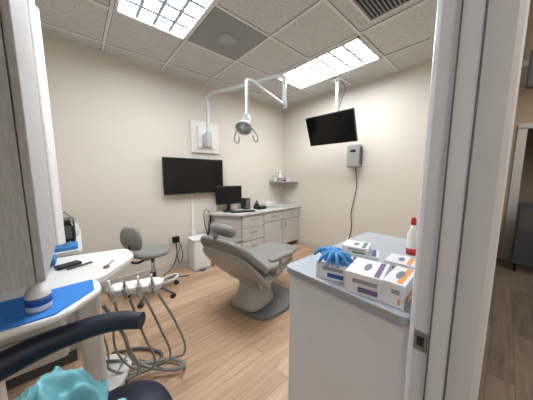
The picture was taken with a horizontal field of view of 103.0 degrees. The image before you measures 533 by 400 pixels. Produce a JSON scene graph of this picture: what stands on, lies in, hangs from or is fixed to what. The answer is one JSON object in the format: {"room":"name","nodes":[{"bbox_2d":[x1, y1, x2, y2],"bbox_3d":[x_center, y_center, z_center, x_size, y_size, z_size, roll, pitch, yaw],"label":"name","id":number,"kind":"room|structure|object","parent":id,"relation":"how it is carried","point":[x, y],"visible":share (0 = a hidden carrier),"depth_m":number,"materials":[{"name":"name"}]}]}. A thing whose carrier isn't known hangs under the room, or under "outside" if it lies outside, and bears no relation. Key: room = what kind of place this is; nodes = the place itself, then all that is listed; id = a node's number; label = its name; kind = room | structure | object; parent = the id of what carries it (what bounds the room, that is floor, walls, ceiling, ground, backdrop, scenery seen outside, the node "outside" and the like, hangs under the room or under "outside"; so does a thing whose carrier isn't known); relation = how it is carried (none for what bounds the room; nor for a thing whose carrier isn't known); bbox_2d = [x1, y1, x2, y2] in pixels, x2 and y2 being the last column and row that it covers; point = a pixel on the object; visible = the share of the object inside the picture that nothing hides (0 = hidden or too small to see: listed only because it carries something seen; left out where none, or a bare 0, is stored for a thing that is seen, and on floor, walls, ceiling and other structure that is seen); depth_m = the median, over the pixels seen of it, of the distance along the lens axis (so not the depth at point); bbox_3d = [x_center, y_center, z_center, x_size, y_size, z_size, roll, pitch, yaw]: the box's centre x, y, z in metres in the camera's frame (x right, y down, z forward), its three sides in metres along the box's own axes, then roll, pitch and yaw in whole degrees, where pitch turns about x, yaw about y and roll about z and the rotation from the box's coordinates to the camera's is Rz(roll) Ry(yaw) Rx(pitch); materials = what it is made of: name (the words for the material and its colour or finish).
{"room":"dental clinic","nodes":[
{"label":"dental clinic","id":0,"kind":"room"},
{"bbox_2d":[42,36,283,281],"bbox_3d":[-1.085,-0.376,3.271,3.960,2.740,0.100,-6,9,-41],"label":"wall","id":1,"kind":"structure","parent":0,"point":[115,120],"depth_m":2.70,"materials":[{"name":"paint"}]},
{"bbox_2d":[100,259,188,285],"bbox_3d":[-1.048,0.940,3.384,3.760,0.100,0.012,-6,9,-41],"label":"baseboard","id":2,"kind":"structure","parent":1,"relation":"attached to","point":[143,274],"depth_m":2.87,"materials":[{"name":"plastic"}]},
{"bbox_2d":[164,235,188,277],"bbox_3d":[-1.272,0.792,2.934,0.306,0.501,0.355,-6,9,-41],"label":"wall outlet","id":3,"kind":"object","parent":1,"relation":"attached to","point":[175,240],"visible":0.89,"depth_m":3.05,"materials":[{"name":"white plastic"}]},
{"bbox_2d":[162,157,222,194],"bbox_3d":[-1.065,-0.357,3.152,0.900,0.510,0.106,-6,9,-41],"label":"television","id":4,"kind":"object","parent":1,"relation":"attached to","point":[180,175],"visible":0.86,"depth_m":3.06,"materials":[{"name":"black plastic"}]},
{"bbox_2d":[190,194,195,235],"bbox_3d":[-1.124,0.239,3.221,0.070,0.690,0.030,-6,9,-41],"label":"cable conduit","id":5,"kind":"object","parent":1,"relation":"attached to","point":[193,232],"visible":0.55,"depth_m":3.22,"materials":[{"name":"white plastic"}]},
{"bbox_2d":[190,74,286,153],"bbox_3d":[-0.443,-1.056,2.658,0.708,0.851,1.545,-6,9,-41],"label":"light","id":6,"kind":"object","parent":1,"relation":"attached to","point":[204,135],"visible":1,"depth_m":2.93,"materials":[{"name":"paint"}]},
{"bbox_3d":[0.335,-0.349,4.200,0.406,0.020,0.406,-6,9,-41],"label":"corner shelf","id":7,"kind":"object","parent":1,"relation":"attached to","visible":0},
{"bbox_2d":[278,170,281,181],"bbox_3d":[0.267,-0.476,4.229,0.081,0.225,0.081,-6,9,-41],"label":"spray bottle","id":8,"kind":"object","parent":7,"relation":"on","point":[279,171],"visible":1,"depth_m":4.20,"materials":[{"name":"white plastic"}]},
{"bbox_2d":[34,0,436,105],"bbox_3d":[-0.044,-1.624,1.947,3.960,0.050,3.230,-6,9,-41],"label":"ceiling","id":9,"kind":"structure","parent":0,"point":[320,28],"depth_m":2.13,"materials":[{"name":"tile"}]},
{"bbox_2d":[114,9,184,40],"bbox_3d":[-1.033,-1.586,1.928,0.583,0.022,0.025,-6,9,-41],"label":"frame","id":10,"kind":"object","parent":9,"relation":"attached to","point":[118,11],"visible":0.79,"depth_m":1.89,"materials":[{"name":"paint"}]},
{"bbox_2d":[118,0,210,36],"bbox_3d":[-0.644,-1.539,1.495,0.533,0.010,1.143,-6,9,-41],"label":"lens","id":11,"kind":"object","parent":10,"relation":"attached to","point":[154,5],"depth_m":1.77,"materials":[{"name":"white plastic"}]},
{"bbox_2d":[183,0,216,39],"bbox_3d":[-0.436,-1.556,1.680,0.025,0.022,1.193,-6,9,-41],"label":"frame","id":12,"kind":"object","parent":9,"relation":"attached to","point":[212,2],"visible":0.97,"depth_m":1.83,"materials":[{"name":"paint"}]},
{"bbox_2d":[188,7,267,60],"bbox_3d":[-0.392,-1.607,2.123,0.580,0.026,0.580,-6,9,-41],"label":"air diffuser","id":13,"kind":"object","parent":9,"relation":"in","point":[221,33],"depth_m":2.07,"materials":[{"name":"white metal"}]},
{"bbox_2d":[41,0,433,106],"bbox_3d":[-0.061,-1.598,1.969,3.760,0.011,2.980,-6,9,-41],"label":"grid","id":14,"kind":"object","parent":9,"relation":"attached to","point":[110,8],"depth_m":2.20,"materials":[{"name":"white metal"}]},
{"bbox_2d":[277,79,300,88],"bbox_3d":[0.334,-1.728,3.137,0.583,0.022,0.025,-6,9,-41],"label":"frame","id":15,"kind":"object","parent":9,"relation":"attached to","point":[277,79],"visible":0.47,"depth_m":3.16,"materials":[{"name":"paint"}]},
{"bbox_2d":[282,36,359,73],"bbox_3d":[0.514,-1.655,2.520,0.025,0.022,1.193,-6,9,-41],"label":"frame","id":16,"kind":"object","parent":9,"relation":"attached to","point":[354,38],"visible":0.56,"depth_m":2.35,"materials":[{"name":"paint"}]},
{"bbox_2d":[342,45,365,63],"bbox_3d":[0.994,-1.644,2.401,0.533,0.006,0.032,-6,9,-41],"label":"blade","id":17,"kind":"object","parent":16,"relation":"attached to","point":[344,46],"visible":0.79,"depth_m":2.37,"materials":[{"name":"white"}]},
{"bbox_2d":[284,39,377,86],"bbox_3d":[0.722,-1.681,2.704,0.533,0.010,1.143,-6,9,-41],"label":"lens","id":18,"kind":"object","parent":9,"relation":"attached to","point":[356,42],"depth_m":2.62,"materials":[{"name":"white plastic"}]},
{"bbox_2d":[305,76,357,145],"bbox_3d":[0.931,-1.269,3.046,0.267,0.894,0.749,-6,9,-41],"label":"television","id":19,"kind":"object","parent":9,"relation":"hanging from","point":[338,126],"depth_m":3.01,"materials":[{"name":"black plastic"}]},
{"bbox_2d":[301,58,378,88],"bbox_3d":[0.930,-1.699,2.889,0.025,0.022,1.193,-6,9,-41],"label":"frame","id":20,"kind":"object","parent":9,"relation":"attached to","point":[376,59],"visible":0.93,"depth_m":2.79,"materials":[{"name":"paint"}]},
{"bbox_2d":[349,0,413,22],"bbox_3d":[0.898,-1.547,1.588,0.440,0.019,0.430,-6,9,-41],"label":"ceiling vent","id":21,"kind":"object","parent":9,"relation":"in","point":[371,10],"depth_m":1.71,"materials":[{"name":"white metal"}]},
{"bbox_2d":[7,242,532,399],"bbox_3d":[1.022,1.169,2.086,9.100,0.050,4.930,-6,9,-41],"label":"floor","id":22,"kind":"structure","parent":0,"point":[230,354],"depth_m":1.78,"materials":[{"name":"brown wood"}]},
{"bbox_2d":[5,229,81,389],"bbox_3d":[-1.752,0.758,1.687,0.485,0.860,0.800,-6,9,-41],"label":"cart","id":23,"kind":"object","parent":22,"relation":"on","point":[72,356],"depth_m":1.49,"materials":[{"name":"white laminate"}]},
{"bbox_2d":[54,241,77,252],"bbox_3d":[-1.476,0.330,1.472,0.250,0.038,0.150,-6,9,-41],"label":"instrument cassette","id":24,"kind":"object","parent":23,"relation":"on","point":[69,245],"visible":0.27,"depth_m":1.48,"materials":[{"name":"plastic"}]},
{"bbox_2d":[62,211,75,241],"bbox_3d":[-1.599,0.200,1.618,0.200,0.263,0.228,-6,9,-41],"label":"instrument sterilizer","id":25,"kind":"object","parent":23,"relation":"on","point":[69,222],"visible":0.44,"depth_m":1.60,"materials":[{"name":"black plastic"}]},
{"bbox_2d":[75,223,78,235],"bbox_3d":[-1.647,0.253,1.816,0.060,0.110,0.060,-6,9,-41],"label":"tub","id":26,"kind":"object","parent":23,"relation":"on","point":[76,224],"visible":0.38,"depth_m":1.81,"materials":[{"name":"white plastic"}]},
{"bbox_2d":[0,279,100,399],"bbox_3d":[-0.951,0.852,0.862,0.507,0.865,0.275,-6,9,-41],"label":"tray table","id":27,"kind":"object","parent":22,"relation":"on","point":[14,318],"visible":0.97,"depth_m":0.82,"materials":[{"name":"blue plastic"}]},
{"bbox_2d":[24,282,52,313],"bbox_3d":[-0.877,0.359,0.814,0.073,0.125,0.073,-6,9,-41],"label":"bottle","id":28,"kind":"object","parent":27,"relation":"on","point":[38,298],"visible":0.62,"depth_m":0.79,"materials":[{"name":"white plastic"}]},
{"bbox_2d":[0,311,172,399],"bbox_3d":[-0.612,0.909,0.726,0.746,0.785,0.577,2,7,17],"label":"chair","id":29,"kind":"object","parent":22,"relation":"on","point":[13,359],"visible":0.99,"depth_m":0.84,"materials":[{"name":"leather"}]},
{"bbox_2d":[15,366,126,399],"bbox_3d":[-0.710,0.673,0.670,0.270,0.227,0.381,4,8,28],"label":"plastic bag","id":30,"kind":"object","parent":29,"relation":"on","point":[71,384],"visible":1,"depth_m":0.72,"materials":[{"name":"teal plastic"}]},
{"bbox_2d":[0,249,185,390],"bbox_3d":[-1.046,0.812,1.281,0.964,0.852,0.668,-6,9,-41],"label":"cart","id":31,"kind":"object","parent":22,"relation":"on","point":[115,368],"visible":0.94,"depth_m":1.26,"materials":[{"name":"white plastic"}]},
{"bbox_2d":[50,254,56,266],"bbox_3d":[-1.316,0.361,1.249,0.110,0.049,0.140,-6,9,-41],"label":"pouch","id":32,"kind":"object","parent":31,"relation":"on","point":[54,258],"visible":0.23,"depth_m":1.24,"materials":[{"name":"blue plastic"}]},
{"bbox_2d":[0,249,132,301],"bbox_3d":[-1.160,0.412,1.183,0.727,0.035,0.535,-6,9,-41],"label":"countertop","id":33,"kind":"structure","parent":31,"relation":"on","point":[121,258],"depth_m":1.20,"materials":[{"name":"white laminate"}]},
{"bbox_2d":[54,260,81,270],"bbox_3d":[-1.154,0.379,1.235,0.060,0.017,0.110,4,8,28],"label":"handset","id":34,"kind":"object","parent":31,"relation":"on","point":[76,262],"visible":0.98,"depth_m":1.22,"materials":[{"name":"black plastic"}]},
{"bbox_2d":[67,261,91,269],"bbox_3d":[-1.083,0.380,1.231,0.010,0.010,0.117,4,8,28],"label":"pen","id":35,"kind":"object","parent":31,"relation":"on","point":[91,261],"visible":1,"depth_m":1.23,"materials":[{"name":"black plastic"}]},
{"bbox_2d":[106,287,113,298],"bbox_3d":[-0.830,0.496,1.131,0.032,0.054,0.032,-3,29,-22],"label":"socket","id":36,"kind":"object","parent":31,"relation":"attached to","point":[110,292],"depth_m":1.12,"materials":[{"name":"grey plastic"}]},
{"bbox_2d":[121,285,127,295],"bbox_3d":[-0.769,0.493,1.155,0.032,0.054,0.032,-3,29,-22],"label":"socket","id":37,"kind":"object","parent":31,"relation":"attached to","point":[124,289],"depth_m":1.14,"materials":[{"name":"grey plastic"}]},
{"bbox_2d":[135,283,141,293],"bbox_3d":[-0.709,0.490,1.179,0.032,0.054,0.032,-3,29,-22],"label":"socket","id":38,"kind":"object","parent":31,"relation":"attached to","point":[138,287],"depth_m":1.17,"materials":[{"name":"grey plastic"}]},
{"bbox_2d":[148,280,154,289],"bbox_3d":[-0.649,0.487,1.202,0.032,0.054,0.032,-3,29,-22],"label":"socket","id":39,"kind":"object","parent":31,"relation":"attached to","point":[151,285],"depth_m":1.19,"materials":[{"name":"grey plastic"}]},
{"bbox_2d":[120,226,178,307],"bbox_3d":[-1.290,0.671,2.428,0.550,0.859,0.578,2,7,18],"label":"stool","id":40,"kind":"object","parent":22,"relation":"on","point":[130,237],"visible":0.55,"depth_m":2.25,"materials":[{"name":"grey leather"}]},
{"bbox_2d":[187,234,210,271],"bbox_3d":[-0.987,0.780,3.145,0.280,0.475,0.260,-6,9,-41],"label":"waste bin","id":41,"kind":"object","parent":22,"relation":"on","point":[198,261],"visible":0.75,"depth_m":3.06,"materials":[{"name":"white plastic"}]},
{"bbox_2d":[204,209,213,265],"bbox_3d":[-0.856,0.578,3.281,0.165,0.856,0.308,-6,9,-41],"label":"power cables","id":42,"kind":"object","parent":22,"relation":"on","point":[206,209],"visible":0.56,"depth_m":3.36,"materials":[{"name":"black plastic"}]},
{"bbox_2d":[200,223,297,320],"bbox_3d":[-0.080,0.630,2.299,0.770,0.970,1.244,5,8,35],"label":"dental chair","id":43,"kind":"object","parent":22,"relation":"on","point":[256,268],"visible":0.96,"depth_m":2.05,"materials":[{"name":"grey leather"}]},
{"bbox_2d":[200,235,268,274],"bbox_3d":[-0.297,0.508,1.978,0.630,0.438,0.473,5,8,35],"label":"cushion","id":44,"kind":"object","parent":43,"relation":"on","point":[229,256],"depth_m":1.78,"materials":[{"name":"grey leather"}]},
{"bbox_2d":[248,242,297,271],"bbox_3d":[0.018,0.626,2.441,0.545,0.114,0.889,5,8,35],"label":"seat cushion","id":45,"kind":"object","parent":43,"relation":"on","point":[263,251],"depth_m":2.41,"materials":[{"name":"grey leather"}]},
{"bbox_2d":[209,203,300,249],"bbox_3d":[-0.126,0.542,3.832,1.710,0.785,0.484,-6,9,-41],"label":"base cabinet","id":46,"kind":"object","parent":22,"relation":"on","point":[281,224],"visible":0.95,"depth_m":3.60,"materials":[{"name":"laminate"}]},
{"bbox_2d":[209,203,300,216],"bbox_3d":[-0.128,0.170,3.789,1.710,0.035,0.480,-6,9,-41],"label":"countertop","id":47,"kind":"structure","parent":46,"relation":"on","point":[284,206],"depth_m":3.57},
{"bbox_2d":[215,185,241,211],"bbox_3d":[-0.620,-0.025,3.486,0.440,0.420,0.160,-4,8,-29],"label":"computer monitor","id":48,"kind":"object","parent":47,"relation":"on","point":[228,195],"visible":0.88,"depth_m":3.45,"materials":[{"name":"black plastic"}]},
{"bbox_2d":[230,209,254,212],"bbox_3d":[-0.385,0.181,3.438,0.400,0.024,0.120,-3,7,-22],"label":"keyboard","id":49,"kind":"object","parent":47,"relation":"on","point":[250,210],"visible":1,"depth_m":3.42,"materials":[{"name":"black plastic"}]},
{"bbox_2d":[241,198,249,208],"bbox_3d":[-0.365,0.060,3.750,0.100,0.190,0.143,-6,9,-41],"label":"computer tower","id":50,"kind":"object","parent":47,"relation":"on","point":[245,204],"visible":0.94,"depth_m":3.70,"materials":[{"name":"black plastic"}]},
{"bbox_2d":[253,203,265,209],"bbox_3d":[-0.119,0.104,3.749,0.180,0.103,0.160,-6,9,-41],"label":"desk telephone","id":51,"kind":"object","parent":47,"relation":"on","point":[258,206],"visible":1,"depth_m":3.69,"materials":[{"name":"black plastic"}]},
{"bbox_2d":[262,200,274,205],"bbox_3d":[0.035,0.060,4.085,0.220,0.112,0.120,-6,9,-41],"label":"tissue box","id":52,"kind":"object","parent":47,"relation":"on","point":[268,202],"visible":0.93,"depth_m":4.05,"materials":[{"name":"white plastic"}]},
{"bbox_2d":[266,205,280,208],"bbox_3d":[0.114,0.127,3.867,0.247,0.030,0.231,-6,9,-41],"label":"paper stack","id":53,"kind":"object","parent":47,"relation":"on","point":[269,206],"visible":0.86,"depth_m":3.82,"materials":[{"name":"white paper"}]},
{"bbox_2d":[287,232,411,399],"bbox_3d":[0.629,0.775,1.237,0.968,0.930,0.538,-6,9,-41],"label":"storage cabinet","id":54,"kind":"object","parent":22,"relation":"on","point":[344,345],"depth_m":0.89,"materials":[{"name":"grey laminate"}]},
{"bbox_2d":[314,246,353,282],"bbox_3d":[0.298,0.278,0.956,0.187,0.120,0.185,4,8,33],"label":"glove box","id":55,"kind":"object","parent":54,"relation":"on","point":[333,262],"visible":1,"depth_m":0.91,"materials":[{"name":"white cardboard"}]},
{"bbox_2d":[327,273,343,280],"bbox_3d":[0.292,0.325,0.900,0.068,0.019,0.002,4,8,33],"label":"print","id":56,"kind":"object","parent":55,"relation":"attached to","point":[330,275],"depth_m":0.90},
{"bbox_2d":[341,247,378,261],"bbox_3d":[0.479,0.292,1.097,0.182,0.061,0.121,4,8,28],"label":"glove box","id":57,"kind":"object","parent":54,"relation":"on","point":[373,255],"visible":0.22,"depth_m":1.04,"materials":[{"name":"white cardboard"}]},
{"bbox_2d":[342,240,370,255],"bbox_3d":[0.464,0.243,1.093,0.122,0.036,0.111,5,8,34],"label":"carton","id":58,"kind":"object","parent":57,"relation":"on","point":[350,246],"visible":0.97,"depth_m":1.06,"materials":[{"name":"white cardboard"}]},
{"bbox_2d":[344,257,389,301],"bbox_3d":[0.408,0.309,0.854,0.132,0.083,0.171,5,9,38],"label":"glove box","id":59,"kind":"object","parent":54,"relation":"on","point":[363,277],"visible":0.89,"depth_m":0.80,"materials":[{"name":"white cardboard"}]},
{"bbox_2d":[357,287,377,297],"bbox_3d":[0.370,0.338,0.779,0.068,0.021,0.002,5,9,38],"label":"print","id":60,"kind":"object","parent":59,"relation":"attached to","point":[362,290],"depth_m":0.78},
{"bbox_2d":[374,263,386,277],"bbox_3d":[0.443,0.272,0.823,0.018,0.001,0.150,5,9,38],"label":"print","id":61,"kind":"object","parent":59,"relation":"on","point":[380,270],"depth_m":0.82},
{"bbox_2d":[381,266,413,310],"bbox_3d":[0.492,0.317,0.782,0.171,0.086,0.072,-6,9,-43],"label":"glove box","id":62,"kind":"object","parent":54,"relation":"on","point":[397,286],"visible":0.9,"depth_m":0.73,"materials":[{"name":"white cardboard"}]},
{"bbox_2d":[396,269,412,283],"bbox_3d":[0.502,0.276,0.767,0.150,0.001,0.018,-6,9,-43],"label":"print","id":63,"kind":"object","parent":62,"relation":"on","point":[405,276],"depth_m":0.76},
{"bbox_2d":[406,290,411,302],"bbox_3d":[0.498,0.337,0.742,0.080,0.021,0.002,-6,9,-43],"label":"print","id":64,"kind":"object","parent":62,"relation":"attached to","point":[409,295],"depth_m":0.74},
{"bbox_2d":[385,253,414,271],"bbox_3d":[0.612,0.303,0.963,0.112,0.071,0.121,6,9,43],"label":"carton","id":65,"kind":"object","parent":54,"relation":"on","point":[394,260],"visible":0.52,"depth_m":0.94,"materials":[{"name":"white cardboard"}]},
{"bbox_2d":[407,258,414,264],"bbox_3d":[0.637,0.271,0.936,0.018,0.001,0.100,6,9,43],"label":"print","id":66,"kind":"object","parent":65,"relation":"on","point":[410,261],"depth_m":0.93},
{"bbox_2d":[406,217,417,257],"bbox_3d":[0.771,0.204,1.120,0.049,0.230,0.049,-6,9,-41],"label":"soap bottle","id":67,"kind":"object","parent":54,"relation":"on","point":[411,244],"visible":0.81,"depth_m":1.10,"materials":[{"name":"white plastic"}]},
{"bbox_2d":[511,201,532,270],"bbox_3d":[3.783,0.531,3.011,0.356,1.000,0.340,-6,9,-41],"label":"cart","id":68,"kind":"object","parent":22,"relation":"on","point":[522,247],"visible":1,"depth_m":2.96,"materials":[{"name":"grey plastic"}]},
{"bbox_2d":[283,61,431,246],"bbox_3d":[1.420,-0.386,3.360,0.100,2.740,3.100,-6,9,-41],"label":"wall","id":69,"kind":"structure","parent":0,"point":[391,110],"depth_m":3.18,"materials":[{"name":"paint"}]},
{"bbox_2d":[295,239,323,248],"bbox_3d":[1.343,0.924,3.517,0.012,0.100,2.968,-6,9,-41],"label":"baseboard","id":70,"kind":"structure","parent":69,"relation":"attached to","point":[299,241],"depth_m":4.10,"materials":[{"name":"plastic"}]},
{"bbox_2d":[347,144,362,239],"bbox_3d":[1.349,-0.059,3.317,0.114,1.580,0.206,-6,9,-41],"label":"wall dispenser","id":71,"kind":"object","parent":69,"relation":"attached to","point":[355,151],"visible":0.96,"depth_m":3.21,"materials":[{"name":"grey plastic"}]},
{"bbox_2d":[497,85,528,257],"bbox_3d":[3.953,-0.395,3.433,0.100,2.740,0.140,-6,9,-41],"label":"wall","id":72,"kind":"structure","parent":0,"point":[522,100],"depth_m":3.35,"materials":[{"name":"beige paint"}]},
{"bbox_2d":[525,89,532,122],"bbox_3d":[4.292,-1.393,2.931,0.100,0.640,0.880,-6,9,-41],"label":"header","id":73,"kind":"object","parent":72,"relation":"attached to","point":[529,112],"depth_m":3.20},
{"bbox_2d":[512,128,532,241],"bbox_3d":[5.524,-0.435,3.772,0.100,2.740,1.720,-6,9,-41],"label":"wall","id":74,"kind":"structure","parent":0,"point":[526,185],"depth_m":4.15,"materials":[{"name":"beige paint"}]},
{"bbox_2d":[519,0,532,85],"bbox_3d":[2.096,-1.461,0.562,9.100,0.050,1.700,-6,9,-41],"label":"ceiling","id":75,"kind":"structure","parent":0,"point":[528,47],"depth_m":2.21,"materials":[{"name":"beige paint"}]},
{"bbox_2d":[114,0,119,10],"bbox_3d":[-0.853,-1.513,1.311,0.025,0.022,1.193,-6,9,-41],"label":"frame","id":76,"kind":"object","parent":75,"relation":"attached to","point":[117,2],"visible":1,"depth_m":1.69,"materials":[{"name":"paint"}]},
{"bbox_2d":[357,35,381,58],"bbox_3d":[1.111,-1.626,2.271,0.583,0.022,0.025,-6,9,-41],"label":"frame","id":77,"kind":"object","parent":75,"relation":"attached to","point":[360,39],"visible":1,"depth_m":2.24,"materials":[{"name":"paint"}]},
{"bbox_2d":[289,48,368,82],"bbox_3d":[0.722,-1.679,2.704,0.028,0.006,1.143,-6,9,-41],"label":"blade","id":78,"kind":"object","parent":77,"relation":"attached to","point":[367,48],"visible":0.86,"depth_m":2.60,"materials":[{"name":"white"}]},
{"bbox_3d":[1.442,-0.158,1.425,2.460,2.740,0.053,-6,9,-41],"label":"wall","id":79,"kind":"structure","parent":0,"visible":0},
{"bbox_2d":[403,0,529,399],"bbox_3d":[0.518,0.232,0.597,0.133,2.160,0.160,-6,9,-41],"label":"door frame","id":80,"kind":"structure","parent":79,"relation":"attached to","point":[507,20],"depth_m":0.53,"materials":[{"name":"paint"}]},
{"bbox_2d":[413,329,427,353],"bbox_3d":[0.452,0.415,0.623,0.003,0.060,0.034,-6,9,-41],"label":"strike plate","id":81,"kind":"object","parent":80,"relation":"attached to","point":[416,332],"visible":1,"depth_m":0.62,"materials":[{"name":"grey metal"}]},
{"bbox_2d":[416,335,423,347],"bbox_3d":[0.451,0.415,0.622,0.001,0.030,0.018,-6,9,-41],"label":"strike hole","id":82,"kind":"object","parent":81,"relation":"in","point":[420,341],"depth_m":0.62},
{"bbox_2d":[423,0,463,399],"bbox_3d":[0.460,0.264,0.582,0.021,2.100,0.003,-6,9,-41],"label":"strip","id":83,"kind":"object","parent":80,"relation":"attached to","point":[462,3],"depth_m":0.54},
{"bbox_3d":[-1.462,-0.085,0.809,0.100,2.740,3.100,-6,9,-41],"label":"wall","id":84,"kind":"structure","parent":0,"visible":0},
{"bbox_2d":[0,0,65,293],"bbox_3d":[-1.142,-0.338,0.817,0.417,1.280,0.690,-6,9,-41],"label":"upper cabinet","id":85,"kind":"object","parent":84,"relation":"attached to","point":[31,216],"visible":1,"depth_m":0.71,"materials":[{"name":"grey laminate"}]},
{"bbox_3d":[2.728,-0.283,2.485,5.800,2.740,0.065,-6,9,-41],"label":"wall","id":86,"kind":"structure","parent":0,"visible":0},
{"bbox_2d":[501,128,527,259],"bbox_3d":[3.941,-0.066,3.379,0.040,2.100,0.100,-6,9,-41],"label":"door frame","id":87,"kind":"structure","parent":86,"relation":"attached to","point":[522,133],"depth_m":3.36,"materials":[{"name":"paint"}]},
{"bbox_2d":[518,123,532,128],"bbox_3d":[4.240,-1.089,2.920,0.040,0.080,1.000,-6,9,-41],"label":"trim","id":88,"kind":"structure","parent":86,"relation":"attached to","point":[526,125],"depth_m":3.22,"materials":[{"name":"paint"}]},
{"bbox_2d":[521,49,532,89],"bbox_3d":[1.481,-0.721,1.163,0.060,0.200,0.160,-6,9,-41],"label":"sign","id":89,"kind":"object","parent":86,"relation":"attached to","point":[528,63],"visible":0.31,"depth_m":1.16,"materials":[{"name":"grey plastic"}]},
{"bbox_3d":[-0.256,-1.484,1.062,0.583,0.022,0.025,-6,9,-41],"label":"frame","id":90,"kind":"object","parent":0,"visible":0},
{"bbox_2d":[134,0,144,17],"bbox_3d":[-0.744,-1.526,1.407,0.028,0.006,1.143,-6,9,-41],"label":"blade","id":91,"kind":"object","parent":90,"relation":"attached to","point":[142,2],"visible":1,"depth_m":1.73,"materials":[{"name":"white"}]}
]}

